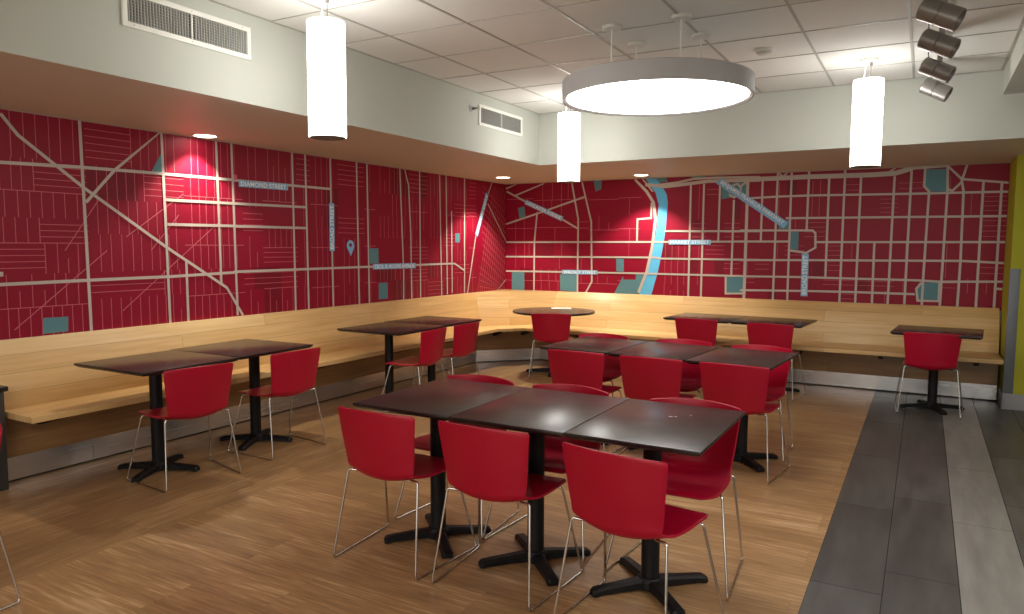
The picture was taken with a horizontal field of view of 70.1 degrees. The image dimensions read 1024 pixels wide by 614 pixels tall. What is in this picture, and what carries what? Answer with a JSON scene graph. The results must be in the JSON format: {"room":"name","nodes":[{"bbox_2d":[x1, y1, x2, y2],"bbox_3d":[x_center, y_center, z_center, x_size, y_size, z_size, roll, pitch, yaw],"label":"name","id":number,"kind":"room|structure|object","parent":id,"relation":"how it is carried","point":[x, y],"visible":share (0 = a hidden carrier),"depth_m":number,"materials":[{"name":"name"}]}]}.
{"room":"eatery","nodes":[
{"label":"eatery","id":0,"kind":"room"},
{"bbox_2d":[0,108,505,339],"bbox_3d":[-3.213,-0.091,5.009,0.132,2.410,12.750,3,6,29],"label":"wall","id":1,"kind":"structure","parent":0,"point":[103,226],"depth_m":6.05,"materials":[{"name":"red paint"}]},
{"bbox_2d":[0,0,605,183],"bbox_3d":[-2.542,-1.551,4.509,1.660,0.590,12.750,3,6,29],"label":"soffit","id":2,"kind":"structure","parent":0,"point":[70,59],"depth_m":4.70,"materials":[{"name":"grey paint"}]},
{"bbox_2d":[121,0,250,60],"bbox_3d":[-1.803,-1.578,4.110,0.013,0.194,0.825,3,6,29],"label":"air vent","id":3,"kind":"object","parent":2,"relation":"attached to","point":[164,18],"visible":1,"depth_m":4.08,"materials":[{"name":"white metal"}]},
{"bbox_2d":[192,134,218,137],"bbox_3d":[-2.449,-1.362,5.825,0.200,0.005,0.200,3,6,29],"label":"recessed light","id":4,"kind":"object","parent":2,"relation":"attached to","point":[193,135],"visible":1,"depth_m":5.84,"materials":[{"name":"white glass"}]},
{"bbox_2d":[469,105,479,112],"bbox_3d":[-0.337,-1.806,6.632,0.078,0.072,0.072,3,6,29],"label":"sprinkler","id":5,"kind":"object","parent":2,"relation":"attached to","point":[471,108],"visible":1,"depth_m":6.63,"materials":[{"name":"silver metal"}]},
{"bbox_2d":[478,104,521,136],"bbox_3d":[-0.102,-1.812,7.116,0.013,0.193,0.832,3,6,29],"label":"air vent","id":6,"kind":"object","parent":2,"relation":"attached to","point":[489,117],"visible":0.96,"depth_m":7.08,"materials":[{"name":"white metal"}]},
{"bbox_2d":[0,360,1023,613],"bbox_3d":[0.631,1.340,2.881,8.800,0.050,12.630,3,6,29],"label":"floor","id":7,"kind":"structure","parent":0,"point":[270,551],"depth_m":3.99,"materials":[{"name":"brown wood"}]},
{"bbox_2d":[0,385,8,490],"bbox_3d":[-3.407,0.850,4.252,0.109,0.660,0.852,3,6,29],"label":"base cabinet","id":8,"kind":"object","parent":7,"relation":"on","point":[4,480],"visible":1,"depth_m":4.57,"materials":[{"name":"grey laminate"}]},
{"bbox_2d":[0,385,7,391],"bbox_3d":[-3.405,0.539,4.226,0.109,0.035,0.852,3,6,29],"label":"countertop","id":9,"kind":"structure","parent":8,"relation":"on","point":[2,388],"depth_m":4.55,"materials":[{"name":"black"}]},
{"bbox_2d":[0,423,20,610],"bbox_3d":[-2.449,0.896,3.060,0.585,0.778,0.509,3,6,29],"label":"chair","id":10,"kind":"object","parent":7,"relation":"on","point":[1,538],"visible":1,"depth_m":3.12,"materials":[{"name":"red plastic"}]},
{"bbox_2d":[74,350,239,482],"bbox_3d":[-2.401,0.740,4.991,0.730,0.760,0.730,3,6,29],"label":"table","id":11,"kind":"object","parent":7,"relation":"on","point":[153,365],"visible":0.94,"depth_m":4.96,"materials":[{"name":"brown wood"}]},
{"bbox_2d":[127,362,241,492],"bbox_3d":[-2.152,0.747,4.836,0.509,0.778,0.585,4,6,39],"label":"chair","id":12,"kind":"object","parent":7,"relation":"on","point":[200,391],"visible":1,"depth_m":4.67,"materials":[{"name":"red plastic"}]},
{"bbox_2d":[171,339,312,450],"bbox_3d":[-2.069,0.685,5.659,0.730,0.760,0.733,3,5,27],"label":"table","id":13,"kind":"object","parent":7,"relation":"on","point":[252,349],"visible":0.88,"depth_m":5.70,"materials":[{"name":"brown wood"}]},
{"bbox_2d":[228,347,326,460],"bbox_3d":[-1.755,0.689,5.536,0.509,0.778,0.585,3,6,33],"label":"chair","id":14,"kind":"object","parent":7,"relation":"on","point":[293,373],"visible":1,"depth_m":5.38,"materials":[{"name":"red plastic"}]},
{"bbox_2d":[337,322,444,393],"bbox_3d":[-1.155,0.572,7.049,0.730,0.760,0.730,3,6,29],"label":"table","id":15,"kind":"object","parent":7,"relation":"on","point":[389,329],"visible":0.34,"depth_m":7.00,"materials":[{"name":"brown wood"}]},
{"bbox_2d":[333,406,476,580],"bbox_3d":[-0.556,0.854,3.645,0.585,0.778,0.509,3,6,29],"label":"chair","id":16,"kind":"object","parent":7,"relation":"on","point":[381,446],"visible":0.94,"depth_m":3.43,"materials":[{"name":"red plastic"}]},
{"bbox_2d":[378,327,446,413],"bbox_3d":[-0.898,0.577,6.917,0.509,0.778,0.585,2,5,24],"label":"chair","id":17,"kind":"object","parent":7,"relation":"on","point":[432,342],"visible":0.98,"depth_m":6.76,"materials":[{"name":"red plastic"}]},
{"bbox_2d":[385,316,481,381],"bbox_3d":[-0.820,0.518,7.702,0.730,0.760,0.730,3,6,29],"label":"table","id":18,"kind":"object","parent":7,"relation":"on","point":[429,320],"visible":0.33,"depth_m":7.66,"materials":[{"name":"brown wood"}]},
{"bbox_2d":[353,378,528,558],"bbox_3d":[-0.350,0.842,3.892,0.580,0.760,0.800,3,6,29],"label":"table","id":19,"kind":"object","parent":7,"relation":"on","point":[440,399],"visible":0.84,"depth_m":3.82,"materials":[{"name":"brown wood"}]},
{"bbox_2d":[418,322,479,384],"bbox_3d":[-0.617,0.532,7.455,0.509,0.778,0.585,3,6,29],"label":"chair","id":20,"kind":"object","parent":7,"relation":"on","point":[465,335],"visible":0.74,"depth_m":7.27,"materials":[{"name":"red plastic"}]},
{"bbox_2d":[395,374,518,539],"bbox_3d":[-0.285,0.811,4.166,0.585,0.778,0.509,3,6,29],"label":"chair","id":21,"kind":"object","parent":7,"relation":"on","point":[422,442],"visible":0.16,"depth_m":4.24,"materials":[{"name":"red plastic"}]},
{"bbox_2d":[0,289,1003,481],"bbox_3d":[0.635,0.606,5.780,5.887,0.925,7.472,3,6,29],"label":"bench","id":22,"kind":"object","parent":7,"relation":"on","point":[60,414],"visible":0.7,"depth_m":7.45,"materials":[{"name":"brown wood"}]},
{"bbox_2d":[431,420,582,611],"bbox_3d":[-0.039,0.880,3.362,0.585,0.778,0.509,3,6,29],"label":"chair","id":23,"kind":"object","parent":7,"relation":"on","point":[486,464],"visible":1,"depth_m":3.15,"materials":[{"name":"red plastic"}]},
{"bbox_2d":[450,388,628,586],"bbox_3d":[0.158,0.868,3.606,0.580,0.760,0.800,3,6,29],"label":"table","id":24,"kind":"object","parent":7,"relation":"on","point":[537,412],"visible":0.84,"depth_m":3.53,"materials":[{"name":"brown wood"}]},
{"bbox_2d":[482,384,609,563],"bbox_3d":[0.222,0.838,3.881,0.585,0.778,0.509,3,6,29],"label":"chair","id":25,"kind":"object","parent":7,"relation":"on","point":[554,458],"visible":0.26,"depth_m":3.97,"materials":[{"name":"red plastic"}]},
{"bbox_2d":[528,313,572,378],"bbox_3d":[0.480,0.439,8.616,0.585,0.778,0.509,1,5,9],"label":"chair","id":26,"kind":"object","parent":7,"relation":"on","point":[547,327],"visible":0.88,"depth_m":8.39,"materials":[{"name":"red plastic"}]},
{"bbox_2d":[513,307,594,376],"bbox_3d":[0.505,0.422,8.908,1.000,0.760,1.000,3,6,29],"label":"round table","id":27,"kind":"object","parent":7,"relation":"on","point":[521,311],"visible":0.55,"depth_m":8.87,"materials":[{"name":"brown wood"}]},
{"bbox_2d":[547,349,624,452],"bbox_3d":[0.562,0.692,5.627,0.585,0.778,0.509,3,6,29],"label":"chair","id":28,"kind":"object","parent":7,"relation":"on","point":[581,368],"visible":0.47,"depth_m":5.40,"materials":[{"name":"red plastic"}]},
{"bbox_2d":[539,336,648,444],"bbox_3d":[0.674,0.674,5.926,0.580,0.760,0.800,3,6,33],"label":"table","id":29,"kind":"object","parent":7,"relation":"on","point":[603,345],"visible":0.38,"depth_m":5.83,"materials":[{"name":"brown wood"}]},
{"bbox_2d":[579,333,627,397],"bbox_3d":[0.704,0.637,6.276,0.585,0.778,0.509,3,6,29],"label":"chair","id":30,"kind":"object","parent":7,"relation":"on","point":[612,369],"visible":0.27,"depth_m":6.38,"materials":[{"name":"red plastic"}]},
{"bbox_2d":[553,442,724,613],"bbox_3d":[0.499,0.916,2.969,0.585,0.778,0.509,4,6,38],"label":"chair","id":31,"kind":"object","parent":7,"relation":"on","point":[615,494],"visible":1,"depth_m":2.77,"materials":[{"name":"red plastic"}]},
{"bbox_2d":[565,399,744,613],"bbox_3d":[0.669,0.894,3.324,0.580,0.761,0.800,3,6,29],"label":"table","id":32,"kind":"object","parent":7,"relation":"on","point":[654,427],"visible":0.98,"depth_m":3.25,"materials":[{"name":"brown wood"}]},
{"bbox_2d":[614,355,695,454],"bbox_3d":[1.065,0.719,5.333,0.585,0.778,0.509,3,6,29],"label":"chair","id":33,"kind":"object","parent":7,"relation":"on","point":[643,378],"visible":0.7,"depth_m":5.11,"materials":[{"name":"red plastic"}]},
{"bbox_2d":[608,341,719,449],"bbox_3d":[1.170,0.704,5.599,0.580,0.760,0.800,3,6,33],"label":"table","id":34,"kind":"object","parent":7,"relation":"on","point":[675,351],"visible":0.37,"depth_m":5.52,"materials":[{"name":"brown wood"}]},
{"bbox_2d":[606,398,742,600],"bbox_3d":[0.816,0.871,3.515,0.585,0.778,0.509,3,6,29],"label":"chair","id":35,"kind":"object","parent":7,"relation":"on","point":[706,476],"visible":0.59,"depth_m":3.56,"materials":[{"name":"red plastic"}]},
{"bbox_2d":[656,339,711,398],"bbox_3d":[1.325,0.672,5.904,0.585,0.778,0.509,3,6,29],"label":"chair","id":36,"kind":"object","parent":7,"relation":"on","point":[691,376],"visible":0.27,"depth_m":6.01,"materials":[{"name":"red plastic"}]},
{"bbox_2d":[675,318,724,346],"bbox_3d":[2.076,0.493,8.061,0.585,0.778,0.509,3,6,29],"label":"chair","id":37,"kind":"object","parent":7,"relation":"on","point":[705,330],"visible":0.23,"depth_m":7.83,"materials":[{"name":"red plastic"}]},
{"bbox_2d":[663,313,747,323],"bbox_3d":[2.177,0.487,8.220,0.730,0.760,0.730,3,6,33],"label":"table","id":38,"kind":"object","parent":7,"relation":"on","point":[725,319],"visible":0.25,"depth_m":8.11,"materials":[{"name":"brown wood"}]},
{"bbox_2d":[686,347,798,471],"bbox_3d":[1.665,0.734,5.274,0.580,0.760,0.800,3,6,33],"label":"table","id":39,"kind":"object","parent":7,"relation":"on","point":[771,360],"visible":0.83,"depth_m":5.25,"materials":[{"name":"brown wood"}]},
{"bbox_2d":[699,362,789,484],"bbox_3d":[1.571,0.746,5.037,0.585,0.778,0.509,3,6,32],"label":"chair","id":40,"kind":"object","parent":7,"relation":"on","point":[744,387],"visible":0.73,"depth_m":4.82,"materials":[{"name":"red plastic"}]},
{"bbox_2d":[731,345,792,462],"bbox_3d":[1.837,0.703,5.559,0.585,0.778,0.509,3,6,32],"label":"chair","id":41,"kind":"object","parent":7,"relation":"on","point":[777,381],"visible":0.36,"depth_m":5.61,"materials":[{"name":"red plastic"}]},
{"bbox_2d":[729,316,816,391],"bbox_3d":[2.790,0.524,7.813,0.730,0.760,0.730,3,6,33],"label":"table","id":42,"kind":"object","parent":7,"relation":"on","point":[797,323],"visible":0.36,"depth_m":7.78,"materials":[{"name":"brown wood"}]},
{"bbox_2d":[747,323,805,401],"bbox_3d":[2.714,0.535,7.588,0.585,0.778,0.509,3,6,32],"label":"chair","id":43,"kind":"object","parent":7,"relation":"on","point":[778,335],"visible":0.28,"depth_m":7.36,"materials":[{"name":"red plastic"}]},
{"bbox_2d":[894,332,962,419],"bbox_3d":[3.914,0.604,6.833,0.585,0.778,0.509,3,6,29],"label":"chair","id":44,"kind":"object","parent":7,"relation":"on","point":[926,351],"visible":1,"depth_m":6.63,"materials":[{"name":"red plastic"}]},
{"bbox_2d":[890,325,983,414],"bbox_3d":[4.039,0.602,6.956,0.730,0.760,0.730,3,6,33],"label":"table","id":45,"kind":"object","parent":7,"relation":"on","point":[974,334],"visible":0.83,"depth_m":6.98,"materials":[{"name":"black metal"}]},
{"bbox_2d":[208,0,1023,113],"bbox_3d":[0.830,-1.542,1.397,7.260,0.054,10.660,3,6,29],"label":"ceiling","id":46,"kind":"structure","parent":0,"point":[518,53],"depth_m":4.88,"materials":[{"name":"tile"}]},
{"bbox_2d":[306,0,346,140],"bbox_3d":[-1.047,-1.357,4.122,0.210,0.798,0.210,3,6,29],"label":"pendant lamp","id":47,"kind":"object","parent":46,"relation":"hanging from","point":[326,58],"visible":1,"depth_m":4.04,"materials":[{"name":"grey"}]},
{"bbox_2d":[309,135,345,140],"bbox_3d":[-1.048,-0.963,4.155,0.202,0.006,0.202,3,6,29],"label":"diffuser","id":48,"kind":"object","parent":47,"relation":"attached to","point":[317,137],"depth_m":4.12,"materials":[{"name":"grey"}]},
{"bbox_2d":[558,106,579,182],"bbox_3d":[0.541,-1.587,6.926,0.210,0.798,0.210,3,6,29],"label":"pendant lamp","id":49,"kind":"object","parent":46,"relation":"hanging from","point":[568,122],"visible":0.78,"depth_m":6.85,"materials":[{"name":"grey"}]},
{"bbox_2d":[558,181,578,182],"bbox_3d":[0.539,-1.193,6.959,0.202,0.006,0.202,3,6,29],"label":"diffuser","id":50,"kind":"object","parent":49,"relation":"attached to","point":[558,181],"depth_m":6.92,"materials":[{"name":"grey"}]},
{"bbox_2d":[562,13,754,116],"bbox_3d":[0.947,-1.581,4.778,1.230,0.444,1.230,3,6,29],"label":"pendant lamp","id":51,"kind":"object","parent":46,"relation":"hanging from","point":[659,86],"visible":1,"depth_m":4.52,"materials":[{"name":"silver metal"}]},
{"bbox_2d":[566,79,749,113],"bbox_3d":[0.946,-1.371,4.796,1.174,0.001,1.174,3,6,29],"label":"diffuser","id":52,"kind":"object","parent":51,"relation":"attached to","point":[654,96],"depth_m":4.74,"materials":[{"name":"white plastic"}]},
{"bbox_2d":[755,47,772,55],"bbox_3d":[1.796,-1.816,5.205,0.128,0.042,0.128,3,6,29],"label":"smoke detector","id":53,"kind":"object","parent":46,"relation":"attached to","point":[763,51],"visible":1,"depth_m":5.17,"materials":[{"name":"white plastic"}]},
{"bbox_2d":[850,57,883,167],"bbox_3d":[2.671,-1.456,5.488,0.210,0.798,0.210,3,6,29],"label":"pendant lamp","id":54,"kind":"object","parent":46,"relation":"hanging from","point":[868,93],"visible":1,"depth_m":5.41,"materials":[{"name":"white"}]},
{"bbox_2d":[850,165,879,167],"bbox_3d":[2.670,-1.062,5.521,0.202,0.006,0.202,3,6,29],"label":"diffuser","id":55,"kind":"object","parent":54,"relation":"attached to","point":[851,166],"depth_m":5.49,"materials":[{"name":"grey plastic"}]},
{"bbox_2d":[919,57,952,101],"bbox_3d":[3.174,-1.691,5.460,0.222,0.322,0.137,3,6,29],"label":"spotlight","id":56,"kind":"object","parent":46,"relation":"hanging from","point":[929,87],"visible":0.77,"depth_m":5.43,"materials":[{"name":"grey metal"}]},
{"bbox_2d":[918,32,956,83],"bbox_3d":[2.830,-1.641,4.853,0.222,0.322,0.137,3,6,29],"label":"spotlight","id":57,"kind":"object","parent":46,"relation":"hanging from","point":[938,70],"visible":0.84,"depth_m":4.83,"materials":[{"name":"grey metal"}]},
{"bbox_2d":[917,0,960,58],"bbox_3d":[2.471,-1.589,4.219,0.222,0.322,0.137,3,6,29],"label":"spotlight","id":58,"kind":"object","parent":46,"relation":"hanging from","point":[939,43],"visible":0.77,"depth_m":4.19,"materials":[{"name":"grey metal"}]},
{"bbox_2d":[916,0,966,31],"bbox_3d":[2.166,-1.545,3.681,0.222,0.322,0.137,3,6,29],"label":"spotlight","id":59,"kind":"object","parent":46,"relation":"hanging from","point":[943,14],"visible":1,"depth_m":3.65,"materials":[{"name":"grey metal"}]},
{"bbox_2d":[506,163,1009,341],"bbox_3d":[2.510,-0.404,9.011,5.915,2.410,0.132,3,6,29],"label":"wall","id":60,"kind":"structure","parent":0,"point":[920,235],"depth_m":8.58,"materials":[{"name":"red paint"}]},
{"bbox_2d":[539,70,1023,179],"bbox_3d":[3.962,-1.729,6.953,7.260,0.590,2.090,3,6,29],"label":"soffit","id":61,"kind":"structure","parent":0,"point":[801,130],"depth_m":6.71,"materials":[{"name":"grey paint"}]},
{"bbox_2d":[997,155,1023,398],"bbox_3d":[6.180,-0.182,6.572,2.885,2.410,0.790,3,6,29],"label":"wall","id":62,"kind":"structure","parent":0,"point":[1014,246],"depth_m":6.94,"materials":[{"name":"yellow paint"}]},
{"bbox_2d":[998,387,1023,410],"bbox_3d":[6.053,0.958,6.462,2.895,0.155,0.330,3,6,29],"label":"baseboard","id":63,"kind":"structure","parent":62,"relation":"attached to","point":[1008,401],"depth_m":6.99,"materials":[{"name":"grey rubber"}]},
{"bbox_2d":[1002,269,1020,393],"bbox_3d":[4.764,0.233,6.964,0.084,1.195,0.031,3,6,29],"label":"guard","id":64,"kind":"object","parent":62,"relation":"attached to","point":[1014,274],"visible":1,"depth_m":6.95,"materials":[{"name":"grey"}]},
{"bbox_2d":[1003,26,1023,94],"bbox_3d":[2.632,-1.330,0.394,3.120,0.193,10.660,3,6,29],"label":"soffit","id":65,"kind":"structure","parent":0,"point":[1013,82],"depth_m":5.20,"materials":[{"name":"grey paint"}]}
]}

